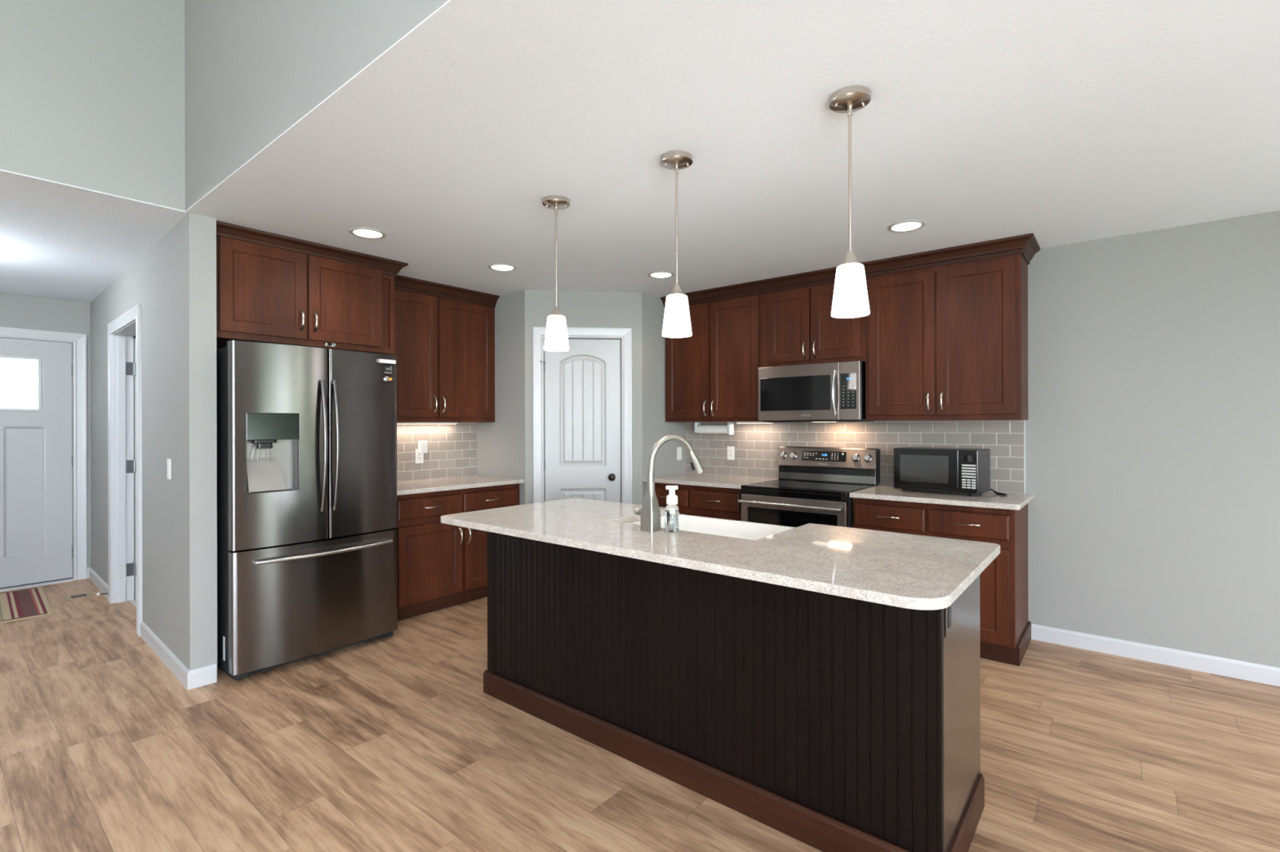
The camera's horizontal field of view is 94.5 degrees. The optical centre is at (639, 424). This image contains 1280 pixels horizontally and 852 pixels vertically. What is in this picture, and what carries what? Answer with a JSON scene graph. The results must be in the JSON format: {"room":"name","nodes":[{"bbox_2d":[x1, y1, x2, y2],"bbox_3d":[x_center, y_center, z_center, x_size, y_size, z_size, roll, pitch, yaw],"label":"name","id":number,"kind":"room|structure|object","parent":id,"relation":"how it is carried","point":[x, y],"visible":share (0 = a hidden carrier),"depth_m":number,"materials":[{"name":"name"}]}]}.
{"room":"kitchen","nodes":[
{"label":"kitchen","id":0,"kind":"room"},
{"bbox_2d":[0,293,136,580],"bbox_3d":[-5.056,0.142,5.196,0.120,2.453,3.250,0,0,39],"label":"wall","id":1,"kind":"structure","parent":0,"point":[16,311],"depth_m":5.16,"materials":[{"name":"grey paint"}]},
{"bbox_2d":[0,337,72,589],"bbox_3d":[-5.293,0.321,4.863,0.055,2.065,0.925,0,0,39],"label":"door","id":2,"kind":"structure","parent":1,"relation":"in","point":[36,456],"depth_m":5.03,"materials":[{"name":"grey wood"}]},
{"bbox_2d":[0,357,38,408],"bbox_3d":[-5.302,-0.343,4.849,0.008,0.421,0.518,0,0,39],"label":"window light","id":3,"kind":"object","parent":2,"relation":"attached to","point":[19,376],"depth_m":4.96,"materials":[{"name":"white glass"}]},
{"bbox_2d":[0,578,73,591],"bbox_3d":[-5.303,1.361,4.851,0.130,0.016,0.940,0,0,39],"label":"trim","id":4,"kind":"structure","parent":1,"relation":"attached to","point":[68,580],"depth_m":5.00,"materials":[{"name":"grey wood"}]},
{"bbox_2d":[0,326,87,580],"bbox_3d":[-5.264,0.283,4.831,0.020,2.171,1.096,0,0,39],"label":"trim","id":5,"kind":"structure","parent":1,"relation":"attached to","point":[79,340],"depth_m":5.21,"materials":[{"name":"grey wood"}]},
{"bbox_2d":[0,0,185,211],"bbox_3d":[-4.061,-1.812,1.015,0.120,1.443,5.540,0,0,39],"label":"wall","id":6,"kind":"structure","parent":0,"point":[92,93],"depth_m":2.78,"materials":[{"name":"grey paint"}]},
{"bbox_2d":[89,213,217,681],"bbox_3d":[-3.579,0.138,4.212,3.420,2.453,0.118,0,0,41],"label":"wall","id":7,"kind":"structure","parent":0,"point":[174,282],"depth_m":3.26,"materials":[{"name":"grey paint"}]},
{"bbox_2d":[88,567,108,599],"bbox_3d":[-4.500,1.320,4.923,1.053,0.094,0.015,0,0,41],"label":"baseboard","id":8,"kind":"structure","parent":7,"relation":"attached to","point":[102,586],"depth_m":4.92,"materials":[{"name":"grey wood"}]},
{"bbox_2d":[96,592,108,595],"bbox_3d":[-4.174,1.316,4.597,0.072,0.020,0.020,0,0,-17],"label":"door stop","id":9,"kind":"object","parent":7,"relation":"attached to","point":[99,593],"visible":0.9,"depth_m":4.59,"materials":[{"name":"grey metal"}]},
{"bbox_2d":[112,320,136,603],"bbox_3d":[-3.616,0.330,4.245,1.010,2.070,0.122,0,0,41],"label":"trim","id":10,"kind":"structure","parent":7,"relation":"attached to","point":[123,339],"depth_m":4.55,"materials":[{"name":"grey wood"}]},
{"bbox_2d":[107,304,142,636],"bbox_3d":[-3.662,0.295,4.193,1.150,2.140,0.022,0,0,41],"label":"trim","id":11,"kind":"structure","parent":7,"relation":"attached to","point":[135,313],"depth_m":3.95,"materials":[{"name":"grey wood"}]},
{"bbox_2d":[125,337,136,599],"bbox_3d":[-3.656,0.339,4.927,0.039,2.028,0.951,0,0,41],"label":"door","id":12,"kind":"structure","parent":7,"relation":"in","point":[131,367],"depth_m":4.60,"materials":[{"name":"grey wood"}]},
{"bbox_2d":[166,458,171,479],"bbox_3d":[-2.652,0.251,3.327,0.070,0.115,0.010,0,0,41],"label":"light switch","id":13,"kind":"object","parent":7,"relation":"attached to","point":[169,470],"visible":1,"depth_m":3.31,"materials":[{"name":"white plastic"}]},
{"bbox_2d":[140,621,216,690],"bbox_3d":[-2.727,1.316,3.466,1.186,0.094,0.125,0,0,41],"label":"baseboard","id":14,"kind":"structure","parent":7,"relation":"attached to","point":[201,677],"depth_m":3.16,"materials":[{"name":"grey wood"}]},
{"bbox_2d":[184,0,448,210],"bbox_3d":[0.141,-1.823,1.084,6.300,1.443,0.115,0,0,39],"label":"wall","id":15,"kind":"structure","parent":0,"point":[254,68],"depth_m":2.35,"materials":[{"name":"grey paint"}]},
{"bbox_2d":[477,289,524,505],"bbox_3d":[-1.157,0.133,5.056,0.656,2.453,0.100,0,0,39],"label":"wall","id":16,"kind":"structure","parent":0,"point":[500,442],"depth_m":4.95,"materials":[{"name":"grey paint"}]},
{"bbox_2d":[524,289,642,505],"bbox_3d":[-0.463,0.131,4.908,0.958,2.453,0.100,0,0,-6],"label":"wall","id":17,"kind":"structure","parent":0,"point":[597,309],"depth_m":4.87,"materials":[{"name":"grey paint"}]},
{"bbox_2d":[539,338,620,502],"bbox_3d":[-0.485,0.323,4.851,0.655,2.054,0.102,0,0,-6],"label":"door","id":18,"kind":"structure","parent":17,"relation":"in","point":[582,383],"depth_m":4.87,"materials":[{"name":"grey wood"}]},
{"bbox_2d":[533,326,631,503],"bbox_3d":[-0.467,0.281,4.847,0.803,2.152,0.021,0,0,-6],"label":"trim","id":19,"kind":"structure","parent":17,"relation":"attached to","point":[539,333],"depth_m":4.84,"materials":[{"name":"grey wood"}]},
{"bbox_2d":[0,0,1279,302],"bbox_3d":[-0.586,-1.155,2.910,9.940,0.120,5.370,0,0,39],"label":"ceiling","id":20,"kind":"structure","parent":0,"point":[1060,122],"depth_m":2.33,"materials":[{"name":"white paint"}]},
{"bbox_2d":[349,226,386,239],"bbox_3d":[-1.550,-1.089,3.369,0.192,0.006,0.192,0,0,39],"label":"recessed light","id":21,"kind":"object","parent":20,"relation":"in","point":[366,233],"visible":1,"depth_m":3.36,"materials":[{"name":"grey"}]},
{"bbox_2d":[488,263,516,271],"bbox_3d":[-0.955,-1.091,4.107,0.192,0.006,0.192,0,0,39],"label":"recessed light","id":22,"kind":"object","parent":20,"relation":"in","point":[498,267],"visible":1,"depth_m":4.10,"materials":[{"name":"white"}]},
{"bbox_2d":[542,195,569,351],"bbox_3d":[-0.409,-0.730,2.889,0.132,0.731,0.132,0,0,39],"label":"pendant light","id":23,"kind":"object","parent":20,"relation":"hanging from","point":[556,335],"visible":1,"depth_m":2.85,"materials":[{"name":"white glass"}]},
{"bbox_2d":[648,271,674,278],"bbox_3d":[0.154,-1.093,4.319,0.192,0.006,0.192,0,0,39],"label":"recessed light","id":24,"kind":"object","parent":20,"relation":"in","point":[658,274],"visible":1,"depth_m":4.31,"materials":[{"name":"white"}]},
{"bbox_2d":[660,150,693,337],"bbox_3d":[0.151,-0.731,2.432,0.132,0.731,0.132,0,0,39],"label":"pendant light","id":25,"kind":"object","parent":20,"relation":"hanging from","point":[677,322],"visible":1,"depth_m":2.40,"materials":[{"name":"white glass"}]},
{"bbox_2d":[829,85,871,318],"bbox_3d":[0.703,-0.733,1.981,0.132,0.731,0.132,0,0,39],"label":"pendant light","id":26,"kind":"object","parent":20,"relation":"hanging from","point":[850,300],"visible":1,"depth_m":1.95,"materials":[{"name":"white glass"}]},
{"bbox_2d":[887,219,925,232],"bbox_3d":[1.473,-1.097,3.272,0.192,0.006,0.192,0,0,39],"label":"recessed light","id":27,"kind":"object","parent":20,"relation":"in","point":[913,224],"visible":1,"depth_m":3.26,"materials":[{"name":"white"}]},
{"bbox_2d":[0,575,1279,851],"bbox_3d":[-1.829,1.399,1.445,10.020,0.083,9.220,0,0,39],"label":"floor","id":28,"kind":"structure","parent":0,"point":[396,743],"depth_m":2.39,"materials":[{"name":"wood"}]},
{"bbox_2d":[0,586,53,623],"bbox_3d":[-4.905,1.363,4.287,1.080,0.008,0.860,0,0,41],"label":"entry rug","id":29,"kind":"object","parent":28,"relation":"on","point":[28,603],"visible":1,"depth_m":4.45,"materials":[{"name":"multicoloured fabric"}]},
{"bbox_2d":[63,592,94,600],"bbox_3d":[-4.451,1.363,4.692,0.160,0.006,0.160,0,0,39],"label":"floor vent","id":30,"kind":"object","parent":28,"relation":"in","point":[86,594],"visible":1,"depth_m":4.69,"materials":[{"name":"beige metal"}]},
{"bbox_2d":[216,340,397,680],"bbox_3d":[-2.095,0.458,3.636,0.878,1.806,0.904,0,0,39],"label":"refrigerator","id":31,"kind":"object","parent":28,"relation":"on","point":[307,536],"visible":0.98,"depth_m":3.32,"materials":[{"name":"silver metal"}]},
{"bbox_2d":[377,359,395,364],"bbox_3d":[-1.586,-0.395,3.699,0.012,0.023,0.120,0,0,39],"label":"magnet","id":32,"kind":"object","parent":31,"relation":"attached to","point":[380,361],"visible":1,"depth_m":3.69,"materials":[{"name":"white plastic"}]},
{"bbox_2d":[383,376,391,382],"bbox_3d":[-1.580,-0.285,3.709,0.011,0.034,0.052,0,0,39],"label":"magnet","id":33,"kind":"object","parent":31,"relation":"attached to","point":[386,379],"visible":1,"depth_m":3.70,"materials":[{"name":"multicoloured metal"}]},
{"bbox_2d":[382,365,392,374],"bbox_3d":[-1.581,-0.343,3.710,0.005,0.054,0.060,0,0,39],"label":"magnet","id":34,"kind":"object","parent":31,"relation":"attached to","point":[388,370],"visible":1,"depth_m":3.71,"materials":[{"name":"black plastic"}]},
{"bbox_2d":[384,366,391,373],"bbox_3d":[-1.579,-0.344,3.709,0.001,0.046,0.048,0,0,39],"label":"picture","id":35,"kind":"object","parent":34,"relation":"attached to","point":[388,370],"depth_m":3.71,"materials":[{"name":"grey paper"}]},
{"bbox_2d":[394,483,519,621],"bbox_3d":[-1.559,0.918,4.567,0.645,0.882,1.160,0,0,39],"label":"base cabinet","id":36,"kind":"object","parent":28,"relation":"on","point":[441,566],"visible":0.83,"depth_m":4.28,"materials":[{"name":"brown wood"}]},
{"bbox_2d":[396,475,524,495],"bbox_3d":[-1.559,0.461,4.562,0.639,0.030,1.172,0,0,39],"label":"countertop","id":37,"kind":"structure","parent":36,"relation":"on","point":[415,486],"depth_m":4.53,"materials":[{"name":"stone"}]},
{"bbox_2d":[654,482,743,521],"bbox_3d":[0.589,0.913,4.848,0.944,0.882,0.645,0,0,39],"label":"base cabinet","id":38,"kind":"object","parent":28,"relation":"on","point":[720,503],"visible":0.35,"depth_m":4.56,"materials":[{"name":"brown wood"}]},
{"bbox_2d":[641,473,778,488],"bbox_3d":[0.586,0.456,4.844,0.950,0.030,0.639,0,0,39],"label":"countertop","id":39,"kind":"structure","parent":38,"relation":"on","point":[691,479],"depth_m":4.74,"materials":[{"name":"stone"}]},
{"bbox_2d":[483,531,984,851],"bbox_3d":[0.216,0.914,2.550,2.129,0.881,0.590,0,0,39],"label":"kitchen island","id":40,"kind":"object","parent":28,"relation":"on","point":[830,723],"visible":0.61,"depth_m":2.04,"materials":[{"name":"brown wood"}]},
{"bbox_2d":[440,497,999,610],"bbox_3d":[0.171,0.457,2.525,2.238,0.030,0.929,0,0,39],"label":"island countertop","id":41,"kind":"structure","parent":40,"relation":"on","point":[893,569],"depth_m":2.07,"materials":[{"name":"stone"}]},
{"bbox_2d":[634,434,704,532],"bbox_3d":[0.127,0.241,2.572,0.328,0.401,0.130,0,0,-38],"label":"kitchen faucet","id":42,"kind":"object","parent":41,"relation":"on","point":[650,512],"visible":1,"depth_m":2.46,"materials":[{"name":"silver metal"}]},
{"bbox_2d":[665,485,679,532],"bbox_3d":[0.132,0.347,2.438,0.057,0.190,0.048,0,0,3],"label":"soap dispenser","id":43,"kind":"object","parent":41,"relation":"on","point":[672,511],"visible":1,"depth_m":2.42,"materials":[{"name":"clear glass"}]},
{"bbox_2d":[665,504,679,532],"bbox_3d":[0.132,0.384,2.438,0.057,0.115,0.044,0,0,0],"label":"bottle","id":44,"kind":"object","parent":43,"relation":"attached to","point":[672,511],"depth_m":2.42,"materials":[{"name":"clear glass"}]},
{"bbox_2d":[627,514,795,540],"bbox_3d":[0.308,0.583,2.694,0.793,0.222,0.548,0,0,39],"label":"farmhouse sink","id":45,"kind":"object","parent":41,"relation":"in","point":[710,526],"visible":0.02,"depth_m":2.92,"materials":[{"name":"white ceramic"}]},
{"bbox_2d":[944,604,951,637],"bbox_3d":[0.896,0.552,1.716,0.008,0.115,0.070,0,0,39],"label":"wall outlet","id":46,"kind":"object","parent":40,"relation":"attached to","point":[948,611],"visible":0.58,"depth_m":1.70,"materials":[{"name":"black plastic"}]},
{"bbox_2d":[948,605,951,628],"bbox_3d":[0.898,0.551,1.714,0.002,0.070,0.034,0,0,39],"label":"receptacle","id":47,"kind":"object","parent":46,"relation":"attached to","point":[949,607],"depth_m":1.72,"materials":[{"name":"white plastic"}]},
{"bbox_2d":[737,446,879,528],"bbox_3d":[1.220,0.764,4.260,0.764,1.178,0.736,0,0,39],"label":"electric range","id":48,"kind":"object","parent":28,"relation":"on","point":[814,485],"visible":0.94,"depth_m":4.22,"materials":[{"name":"silver metal"}]},
{"bbox_2d":[741,479,875,501],"bbox_3d":[1.211,0.464,4.253,0.761,0.056,0.600,0,0,39],"label":"cooktop","id":49,"kind":"object","parent":48,"relation":"in","point":[795,490],"depth_m":4.13,"materials":[{"name":"black glass"}]},
{"bbox_2d":[853,497,1031,666],"bbox_3d":[1.909,0.910,3.769,0.914,0.882,0.645,0,0,39],"label":"base cabinet","id":50,"kind":"object","parent":28,"relation":"on","point":[1005,624],"visible":0.39,"depth_m":3.39,"materials":[{"name":"brown wood"}]},
{"bbox_2d":[849,484,1033,510],"bbox_3d":[1.910,0.453,3.762,0.929,0.030,0.639,0,0,39],"label":"countertop","id":51,"kind":"structure","parent":50,"relation":"on","point":[1012,501],"depth_m":3.59,"materials":[{"name":"stone"}]},
{"bbox_2d":[893,447,1007,496],"bbox_3d":[1.993,0.296,3.797,0.606,0.282,0.299,0,0,44],"label":"countertop microwave","id":52,"kind":"object","parent":51,"relation":"on","point":[951,470],"visible":1,"depth_m":3.70,"materials":[{"name":"black plastic"}]},
{"bbox_2d":[641,292,685,502],"bbox_3d":[0.182,0.129,5.185,0.100,2.453,0.638,0,0,39],"label":"wall","id":53,"kind":"structure","parent":0,"point":[655,427],"depth_m":5.06,"materials":[{"name":"grey paint"}]},
{"bbox_2d":[676,447,681,460],"bbox_3d":[0.355,0.260,5.308,0.010,0.115,0.070,0,0,39],"label":"light switch","id":54,"kind":"object","parent":53,"relation":"attached to","point":[678,449],"visible":1,"depth_m":5.30,"materials":[{"name":"white plastic"}]},
{"bbox_2d":[685,210,1279,667],"bbox_3d":[2.128,0.125,4.079,7.220,2.453,0.128,0,0,39],"label":"wall","id":55,"kind":"structure","parent":0,"point":[1153,424],"depth_m":3.38,"materials":[{"name":"grey paint"}]},
{"bbox_2d":[665,293,763,422],"bbox_3d":[0.664,-0.535,4.957,0.932,1.020,0.376,0,0,39],"label":"upper cabinet","id":56,"kind":"object","parent":55,"relation":"attached to","point":[712,373],"visible":0.87,"depth_m":4.80,"materials":[{"name":"brown wood"}]},
{"bbox_2d":[693,422,733,435],"bbox_3d":[0.629,0.030,5.051,0.358,0.109,0.074,0,0,39],"label":"paper towel holder","id":57,"kind":"object","parent":56,"relation":"attached to","point":[729,428],"visible":0.9,"depth_m":5.01,"materials":[{"name":"grey plastic"}]},
{"bbox_2d":[735,421,772,423],"bbox_3d":[0.937,-0.017,4.842,0.330,0.016,0.035,0,0,39],"label":"light","id":58,"kind":"object","parent":56,"relation":"attached to","point":[749,422],"visible":0.78,"depth_m":4.83,"materials":[{"name":"white plastic"}]},
{"bbox_2d":[727,446,734,460],"bbox_3d":[0.781,0.246,5.092,0.070,0.115,0.008,0,0,39],"label":"wall outlet","id":59,"kind":"object","parent":55,"relation":"attached to","point":[731,450],"visible":1,"depth_m":5.09,"materials":[{"name":"white plastic"}]},
{"bbox_2d":[728,448,732,457],"bbox_3d":[0.780,0.246,5.090,0.033,0.068,0.002,0,0,39],"label":"receptacle","id":60,"kind":"object","parent":59,"relation":"attached to","point":[730,450],"depth_m":5.09,"materials":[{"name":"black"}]},
{"bbox_2d":[762,282,865,367],"bbox_3d":[1.329,-0.742,4.413,0.782,0.610,0.376,0,0,39],"label":"upper cabinet","id":61,"kind":"object","parent":55,"relation":"attached to","point":[799,327],"visible":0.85,"depth_m":4.31,"materials":[{"name":"brown wood"}]},
{"bbox_2d":[758,360,874,422],"bbox_3d":[1.302,-0.226,4.385,0.767,0.416,0.454,0,0,39],"label":"microwave","id":62,"kind":"object","parent":61,"relation":"attached to","point":[830,392],"visible":1,"depth_m":4.22,"materials":[{"name":"silver metal"}]},
{"bbox_2d":[865,253,1028,421],"bbox_3d":[1.984,-0.538,3.878,0.904,1.020,0.376,0,0,39],"label":"upper cabinet","id":63,"kind":"object","parent":55,"relation":"attached to","point":[948,342],"visible":0.98,"depth_m":3.72,"materials":[{"name":"brown wood"}]},
{"bbox_2d":[660,232,1039,309],"bbox_3d":[1.339,-1.054,4.397,2.688,0.090,0.388,0,0,39],"label":"crown molding","id":64,"kind":"structure","parent":63,"relation":"attached to","point":[1027,245],"depth_m":3.91,"materials":[{"name":"brown wood"}]},
{"bbox_2d":[1023,420,1025,493],"bbox_3d":[2.438,0.201,3.748,0.007,0.471,0.010,0,0,39],"label":"trim","id":65,"kind":"structure","parent":55,"relation":"attached to","point":[1024,420],"depth_m":3.74,"materials":[{"name":"grey"}]},
{"bbox_2d":[1031,623,1279,686],"bbox_3d":[3.637,1.301,2.768,3.028,0.094,0.013,0,0,39],"label":"baseboard","id":66,"kind":"structure","parent":55,"relation":"attached to","point":[1256,673],"depth_m":3.33,"materials":[{"name":"white wood"}]},
{"bbox_3d":[-1.744,0.134,4.950,0.120,2.453,3.440,0,0,39],"label":"wall","id":67,"kind":"structure","parent":0,"visible":0},
{"bbox_2d":[216,220,408,355],"bbox_3d":[-2.175,-0.784,3.795,0.674,0.614,1.098,0,0,39],"label":"upper cabinet","id":68,"kind":"object","parent":67,"relation":"attached to","point":[272,288],"visible":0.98,"depth_m":3.52,"materials":[{"name":"brown wood"}]},
{"bbox_2d":[324,342,336,346],"bbox_3d":[-1.911,-0.497,3.652,0.043,0.020,0.050,0,0,39],"label":"clip","id":69,"kind":"object","parent":68,"relation":"attached to","point":[326,344],"visible":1,"depth_m":3.64,"materials":[{"name":"white plastic"}]},
{"bbox_2d":[396,422,477,481],"bbox_3d":[-1.820,0.221,4.756,0.008,0.520,1.204,0,0,39],"label":"backsplash","id":70,"kind":"structure","parent":67,"relation":"attached to","point":[452,449],"depth_m":4.92,"materials":[{"name":"tile"}]},
{"bbox_2d":[415,448,423,463],"bbox_3d":[-1.784,0.256,4.787,0.008,0.115,0.070,0,0,39],"label":"wall outlet","id":71,"kind":"object","parent":70,"relation":"attached to","point":[419,456],"visible":0.93,"depth_m":4.78,"materials":[{"name":"white plastic"}]},
{"bbox_2d":[417,453,422,460],"bbox_3d":[-1.782,0.256,4.785,0.002,0.068,0.033,0,0,39],"label":"receptacle","id":72,"kind":"object","parent":71,"relation":"attached to","point":[420,455],"depth_m":4.79,"materials":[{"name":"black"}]},
{"bbox_2d":[417,440,427,453],"bbox_3d":[-1.755,0.181,4.781,0.040,0.100,0.070,0,0,39],"label":"plug","id":73,"kind":"object","parent":71,"relation":"attached to","point":[422,445],"visible":1,"depth_m":4.76,"materials":[{"name":"white plastic"}]},
{"bbox_2d":[390,275,499,422],"bbox_3d":[-1.659,-0.556,4.700,0.328,1.072,1.084,0,0,39],"label":"upper cabinet","id":74,"kind":"object","parent":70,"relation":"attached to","point":[444,335],"visible":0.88,"depth_m":4.65,"materials":[{"name":"brown wood"}]},
{"bbox_2d":[396,422,457,424],"bbox_3d":[-1.770,-0.011,4.718,0.035,0.016,0.700,0,0,39],"label":"light","id":75,"kind":"object","parent":74,"relation":"attached to","point":[397,423],"visible":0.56,"depth_m":4.76,"materials":[{"name":"white plastic"}]},
{"bbox_2d":[396,423,456,424],"bbox_3d":[-1.770,-0.004,4.718,0.027,0.003,0.680,0,0,39],"label":"diffuser","id":76,"kind":"object","parent":75,"relation":"attached to","point":[397,424],"depth_m":4.76,"materials":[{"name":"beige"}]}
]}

